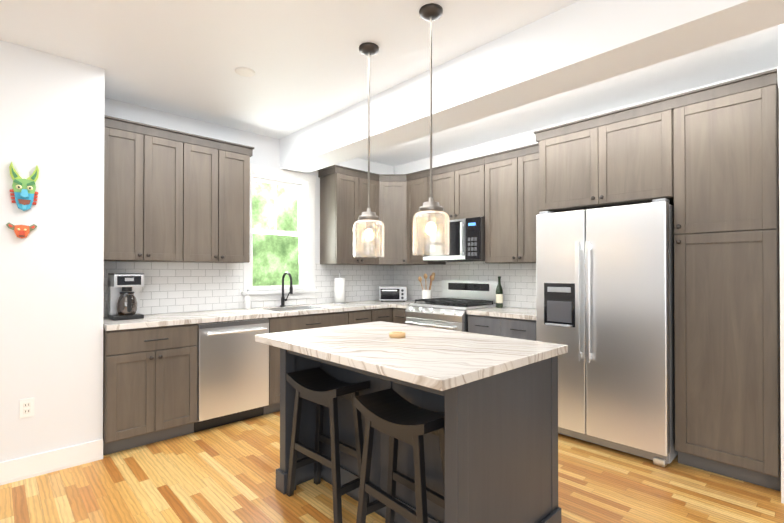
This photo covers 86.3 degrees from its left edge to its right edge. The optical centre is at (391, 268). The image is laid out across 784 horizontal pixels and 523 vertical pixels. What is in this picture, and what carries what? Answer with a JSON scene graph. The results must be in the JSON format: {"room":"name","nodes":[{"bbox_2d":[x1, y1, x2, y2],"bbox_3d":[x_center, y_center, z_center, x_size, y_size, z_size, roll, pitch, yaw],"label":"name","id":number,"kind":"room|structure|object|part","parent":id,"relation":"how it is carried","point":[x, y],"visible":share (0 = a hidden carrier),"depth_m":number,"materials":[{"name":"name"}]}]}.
{"room":"kitchen","nodes":[
{"label":"kitchen","id":0,"kind":"room"},
{"bbox_2d":[0,40,104,461],"bbox_3d":[-4.124,-0.052,1.410,5.140,2.720,0.720,0,-1,-44],"label":"wall","id":1,"kind":"structure","parent":0,"point":[52,262],"depth_m":2.73,"materials":[{"name":"white paint"}]},
{"bbox_2d":[6,223,36,237],"bbox_3d":[-2.310,-0.238,2.610,0.148,0.094,0.042,0,-1,-44],"label":"mask","id":2,"kind":"object","parent":1,"relation":"attached to","point":[21,231],"visible":1,"depth_m":2.60,"materials":[{"name":"orange"}]},
{"bbox_2d":[9,161,38,210],"bbox_3d":[-2.296,-0.514,2.612,0.140,0.300,0.060,0,-1,-44],"label":"mask","id":3,"kind":"object","parent":1,"relation":"attached to","point":[25,194],"visible":0.98,"depth_m":2.61,"materials":[{"name":"multicoloured"}]},
{"bbox_2d":[20,398,33,417],"bbox_3d":[-2.300,0.876,2.636,0.070,0.116,0.008,0,-1,-44],"label":"electrical outlet plate","id":4,"kind":"object","parent":1,"relation":"attached to","point":[27,407],"visible":1,"depth_m":2.63,"materials":[{"name":"white plastic"}]},
{"bbox_2d":[0,439,102,484],"bbox_3d":[-3.869,1.239,1.134,5.140,0.135,0.018,0,-1,-44],"label":"baseboard","id":5,"kind":"structure","parent":1,"relation":"attached to","point":[21,468],"depth_m":2.70,"materials":[{"name":"white paint"}]},
{"bbox_2d":[104,97,393,290],"bbox_3d":[-1.188,-0.030,4.599,3.510,2.720,0.150,0,-1,-44],"label":"wall","id":6,"kind":"structure","parent":0,"point":[266,151],"depth_m":4.14,"materials":[{"name":"white paint"}]},
{"bbox_2d":[104,115,254,262],"bbox_3d":[-1.841,-0.603,3.629,1.206,1.083,0.352,0,-1,-44],"label":"upper cabinet","id":7,"kind":"object","parent":6,"relation":"attached to","point":[170,195],"visible":0.98,"depth_m":3.47,"materials":[{"name":"brown wood"}]},
{"bbox_2d":[103,261,393,316],"bbox_3d":[-1.189,0.164,4.489,3.360,0.470,0.006,0,-1,-44],"label":"backsplash","id":8,"kind":"structure","parent":6,"relation":"attached to","point":[173,287],"depth_m":3.99,"materials":[{"name":"tile"}]},
{"bbox_2d":[241,163,317,301],"bbox_3d":[-1.229,-0.368,4.528,0.880,1.395,0.200,0,-1,-44],"label":"window","id":9,"kind":"structure","parent":6,"relation":"in","point":[303,183],"depth_m":4.64,"materials":[{"name":"white paint"}]},
{"bbox_2d":[318,165,377,264],"bbox_3d":[-0.461,-0.588,4.938,0.685,1.069,0.359,0,-1,-44],"label":"upper cabinet","id":10,"kind":"object","parent":6,"relation":"attached to","point":[343,190],"depth_m":4.74,"materials":[{"name":"brown wood"}]},
{"bbox_2d":[378,174,405,264],"bbox_3d":[0.015,-0.586,5.219,0.609,1.069,0.608,0,-1,-44],"label":"upper cabinet","id":11,"kind":"object","parent":6,"relation":"attached to","point":[391,187],"depth_m":5.04,"materials":[{"name":"brown wood"}]},
{"bbox_2d":[0,0,778,166],"bbox_3d":[-0.461,-1.480,0.227,8.800,0.120,7.800,0,-1,-44],"label":"ceiling","id":12,"kind":"structure","parent":0,"point":[306,61],"depth_m":2.75,"materials":[{"name":"white paint"}]},
{"bbox_2d":[235,67,254,76],"bbox_3d":[-1.044,-1.398,2.971,0.140,0.005,0.140,0,-1,-44],"label":"recessed light","id":13,"kind":"object","parent":12,"relation":"in","point":[244,71],"visible":1,"depth_m":2.96,"materials":[{"name":"white"}]},
{"bbox_2d":[353,42,383,257],"bbox_3d":[-0.147,-0.738,2.647,0.197,1.328,0.197,0,-1,-44],"label":"pendant light","id":14,"kind":"object","parent":12,"relation":"hanging from","point":[368,218],"visible":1,"depth_m":2.62,"materials":[{"name":"clear glass"}]},
{"bbox_2d":[413,3,448,255],"bbox_3d":[0.212,-0.740,2.271,0.197,1.328,0.197,0,-1,-44],"label":"pendant light","id":15,"kind":"object","parent":12,"relation":"hanging from","point":[431,209],"visible":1,"depth_m":2.25,"materials":[{"name":"clear glass"}]},
{"bbox_2d":[280,0,783,173],"bbox_3d":[1.497,-1.249,1.882,0.320,0.320,7.500,0,-1,-44],"label":"ceiling beam","id":16,"kind":"structure","parent":12,"relation":"attached to","point":[579,44],"depth_m":2.43,"materials":[{"name":"white paint"}]},
{"bbox_2d":[0,411,783,522],"bbox_3d":[-0.461,1.350,0.207,8.800,0.100,7.800,0,-1,-44],"label":"floor","id":17,"kind":"structure","parent":0,"point":[226,473],"depth_m":2.48,"materials":[{"name":"brown wood"}]},
{"bbox_2d":[103,324,197,455],"bbox_3d":[-1.966,0.877,3.318,0.610,0.888,0.616,0,-1,-44],"label":"base cabinet","id":18,"kind":"object","parent":17,"relation":"on","point":[149,385],"depth_m":3.07,"materials":[{"name":"brown wood"}]},
{"bbox_2d":[103,300,414,330],"bbox_3d":[-0.968,0.417,4.256,3.344,0.039,0.629,0,-1,-44],"label":"countertop","id":19,"kind":"structure","parent":18,"relation":"on","point":[165,319],"depth_m":3.62,"materials":[{"name":"stone"}]},
{"bbox_2d":[108,273,143,319],"bbox_3d":[-2.092,0.212,3.291,0.200,0.355,0.255,0,-1,-44],"label":"coffee maker","id":20,"kind":"object","parent":19,"relation":"on","point":[123,296],"visible":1,"depth_m":3.24,"materials":[{"name":"black paint"}]},
{"bbox_2d":[244,289,250,308],"bbox_3d":[-1.423,0.300,4.125,0.064,0.192,0.072,0,-1,-44],"label":"soap bottle","id":21,"kind":"object","parent":19,"relation":"on","point":[247,301],"visible":1,"depth_m":4.11,"materials":[{"name":"white plastic"}]},
{"bbox_2d":[280,272,292,306],"bbox_3d":[-1.087,0.214,4.379,0.096,0.367,0.216,0,-1,-44],"label":"faucet","id":22,"kind":"object","parent":19,"relation":"on","point":[283,299],"visible":1,"depth_m":4.40,"materials":[{"name":"black metal"}]},
{"bbox_2d":[265,306,325,310],"bbox_3d":[-0.981,0.505,4.240,0.596,0.205,0.386,0,-1,-44],"label":"sink basin","id":23,"kind":"object","parent":19,"relation":"in","point":[300,307],"depth_m":4.42,"materials":[{"name":"silver metal"}]},
{"bbox_2d":[333,273,345,303],"bbox_3d":[-0.603,0.225,4.830,0.150,0.352,0.150,0,-1,-44],"label":"paper towel","id":24,"kind":"object","parent":19,"relation":"on","point":[339,290],"visible":1,"depth_m":4.78,"materials":[{"name":"white paper"}]},
{"bbox_2d":[380,286,406,301],"bbox_3d":[0.015,0.311,5.207,0.330,0.185,0.287,0,0,1],"label":"toaster oven","id":25,"kind":"object","parent":19,"relation":"on","point":[393,293],"visible":1,"depth_m":5.10,"materials":[{"name":"white paint"}]},
{"bbox_2d":[194,318,268,432],"bbox_3d":[-1.491,0.881,3.700,0.598,0.885,0.646,0,-1,-44],"label":"dishwasher","id":26,"kind":"object","parent":17,"relation":"on","point":[232,371],"visible":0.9,"depth_m":3.48,"materials":[{"name":"silver metal"}]},
{"bbox_2d":[263,306,354,414],"bbox_3d":[-0.964,0.883,4.273,0.950,0.888,0.616,0,-1,-44],"label":"base cabinet","id":27,"kind":"object","parent":17,"relation":"on","point":[310,321],"depth_m":3.87,"materials":[{"name":"brown wood"}]},
{"bbox_2d":[286,367,369,522],"bbox_3d":[-0.366,0.960,2.344,0.246,0.710,0.493,0,-1,-44],"label":"stool","id":28,"kind":"object","parent":17,"relation":"on","point":[320,387],"visible":0.92,"depth_m":2.30,"materials":[{"name":"black paint"}]},
{"bbox_2d":[355,309,378,323],"bbox_3d":[-0.549,0.886,4.668,0.445,0.888,0.616,0,-1,-44],"label":"base cabinet","id":29,"kind":"object","parent":17,"relation":"on","point":[371,315],"depth_m":4.51,"materials":[{"name":"brown wood"}]},
{"bbox_2d":[379,308,393,322],"bbox_3d":[-0.344,0.887,4.864,0.373,0.888,0.616,0,-1,-44],"label":"base cabinet","id":30,"kind":"object","parent":17,"relation":"on","point":[385,314],"depth_m":4.71,"materials":[{"name":"brown wood"}]},
{"bbox_2d":[354,388,444,522],"bbox_3d":[0.061,0.956,1.867,0.254,0.710,0.496,0,-1,-44],"label":"stool","id":31,"kind":"object","parent":17,"relation":"on","point":[393,414],"visible":0.9,"depth_m":1.87,"materials":[{"name":"black paint"}]},
{"bbox_2d":[393,308,405,323],"bbox_3d":[0.325,0.887,4.879,0.616,0.888,0.273,0,-1,-44],"label":"base cabinet","id":32,"kind":"object","parent":17,"relation":"on","point":[399,316],"depth_m":4.69,"materials":[{"name":"brown wood"}]},
{"bbox_2d":[391,301,419,308],"bbox_3d":[0.316,0.421,4.865,0.644,0.039,0.259,0,-1,-44],"label":"countertop","id":33,"kind":"structure","parent":32,"relation":"on","point":[404,305],"depth_m":4.71,"materials":[{"name":"stone"}]},
{"bbox_2d":[418,272,434,298],"bbox_3d":[0.429,0.221,4.955,0.201,0.361,0.193,0,-1,-44],"label":"utensil crock","id":34,"kind":"object","parent":33,"relation":"on","point":[426,294],"visible":0.69,"depth_m":4.91,"materials":[{"name":"white ceramic"}]},
{"bbox_2d":[276,348,560,522],"bbox_3d":[0.077,0.870,2.304,0.842,0.889,1.366,0,-1,-44],"label":"kitchen island","id":35,"kind":"object","parent":17,"relation":"on","point":[501,447],"visible":0.52,"depth_m":1.95,"materials":[{"name":"paint"}]},
{"bbox_2d":[255,321,567,390],"bbox_3d":[0.042,0.404,2.274,0.990,0.039,1.410,0,-1,-44],"label":"island countertop","id":36,"kind":"structure","parent":35,"relation":"on","point":[438,359],"depth_m":1.98,"materials":[{"name":"stone"}]},
{"bbox_2d":[389,331,405,337],"bbox_3d":[0.030,0.371,2.353,0.094,0.026,0.094,0,-1,-44],"label":"napkin ring","id":37,"kind":"object","parent":36,"relation":"on","point":[397,334],"visible":1,"depth_m":2.32,"materials":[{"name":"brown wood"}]},
{"bbox_2d":[405,280,497,331],"bbox_3d":[0.625,0.726,4.450,0.722,1.205,0.756,0,-1,-44],"label":"range","id":38,"kind":"object","parent":17,"relation":"on","point":[452,305],"visible":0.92,"depth_m":4.39,"materials":[{"name":"silver metal"}]},
{"bbox_2d":[468,315,535,340],"bbox_3d":[1.200,0.881,3.961,0.616,0.888,0.735,0,-1,-44],"label":"base cabinet","id":39,"kind":"object","parent":17,"relation":"on","point":[508,327],"depth_m":3.73,"materials":[{"name":"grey wood"}]},
{"bbox_2d":[466,307,535,319],"bbox_3d":[1.193,0.415,3.956,0.627,0.039,0.734,0,-1,-44],"label":"countertop","id":40,"kind":"structure","parent":39,"relation":"on","point":[505,312],"depth_m":3.87,"materials":[{"name":"stone"}]},
{"bbox_2d":[496,276,502,307],"bbox_3d":[1.095,0.237,4.266,0.074,0.320,0.074,0,-1,-44],"label":"wine bottle","id":41,"kind":"object","parent":40,"relation":"on","point":[499,296],"visible":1,"depth_m":4.24,"materials":[{"name":"glass"}]},
{"bbox_2d":[536,198,677,466],"bbox_3d":[1.713,0.428,3.275,0.770,1.785,0.905,0,-1,-44],"label":"fridge","id":42,"kind":"object","parent":17,"relation":"on","point":[605,294],"visible":0.79,"depth_m":2.96,"materials":[{"name":"grey metal"}]},
{"bbox_3d":[1.317,0.240,3.174,0.056,0.880,0.367,0,-1,-44],"label":"handle","id":43,"kind":"part","parent":42,"relation":"part of","materials":[{"name":"silver metal"}]},
{"bbox_2d":[669,69,780,490],"bbox_3d":[2.281,0.091,2.816,0.636,2.454,0.515,0,-1,-44],"label":"tall cabinet","id":44,"kind":"object","parent":17,"relation":"on","point":[704,161],"depth_m":2.58,"materials":[{"name":"brown wood"}]},
{"bbox_2d":[394,66,778,307],"bbox_3d":[2.666,-0.041,2.988,0.150,2.720,7.500,0,-1,-44],"label":"wall","id":45,"kind":"structure","parent":0,"point":[505,143],"depth_m":4.54,"materials":[{"name":"white paint"}]},
{"bbox_2d":[406,169,445,264],"bbox_3d":[0.398,-0.587,4.997,0.360,1.069,0.456,0,-1,-44],"label":"upper cabinet","id":46,"kind":"object","parent":45,"relation":"attached to","point":[417,183],"depth_m":4.93,"materials":[{"name":"brown wood"}]},
{"bbox_2d":[432,155,485,221],"bbox_3d":[0.788,-0.824,4.615,0.325,0.600,0.758,0,-1,-44],"label":"upper cabinet","id":47,"kind":"object","parent":45,"relation":"attached to","point":[460,188],"depth_m":4.44,"materials":[{"name":"brown wood"}]},
{"bbox_2d":[423,217,484,261],"bbox_3d":[0.743,-0.302,4.569,0.444,0.436,0.754,0,-1,-44],"label":"microwave","id":48,"kind":"object","parent":47,"relation":"attached to","point":[466,239],"visible":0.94,"depth_m":4.31,"materials":[{"name":"silver metal"}]},
{"bbox_2d":[394,261,535,308],"bbox_3d":[0.815,0.156,4.817,0.006,0.490,2.284,0,-1,-44],"label":"backsplash","id":49,"kind":"structure","parent":45,"relation":"attached to","point":[518,282],"depth_m":4.67,"materials":[{"name":"tile"}]},
{"bbox_2d":[485,143,539,263],"bbox_3d":[1.283,-0.594,4.094,0.325,1.069,0.798,0,-1,-44],"label":"upper cabinet","id":50,"kind":"object","parent":45,"relation":"attached to","point":[499,191],"depth_m":4.00,"materials":[{"name":"brown wood"}]},
{"bbox_2d":[537,97,676,212],"bbox_3d":[1.776,-0.806,3.353,0.636,0.654,0.951,0,-1,-44],"label":"upper cabinet","id":51,"kind":"object","parent":45,"relation":"attached to","point":[621,157],"depth_m":3.08,"materials":[{"name":"brown wood"}]},
{"bbox_2d":[778,24,783,120],"bbox_3d":[3.698,-0.053,1.295,0.690,2.720,3.625,0,-1,-44],"label":"wall","id":52,"kind":"structure","parent":0,"point":[781,67],"depth_m":2.37,"materials":[{"name":"white paint"}]},
{"bbox_2d":[779,120,783,503],"bbox_3d":[3.442,0.231,1.049,0.018,2.150,3.625,0,-1,-44],"label":"door frame","id":53,"kind":"structure","parent":52,"relation":"attached to","point":[781,179],"depth_m":2.35,"materials":[{"name":"white paint"}]},
{"label":"outside","id":54,"kind":"structure","parent":0,"visible":0},
{"bbox_2d":[252,181,298,285],"bbox_3d":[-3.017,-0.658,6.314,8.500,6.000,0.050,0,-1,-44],"label":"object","id":55,"kind":"structure","parent":54,"point":[275,258],"depth_m":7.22,"materials":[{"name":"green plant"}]}
]}

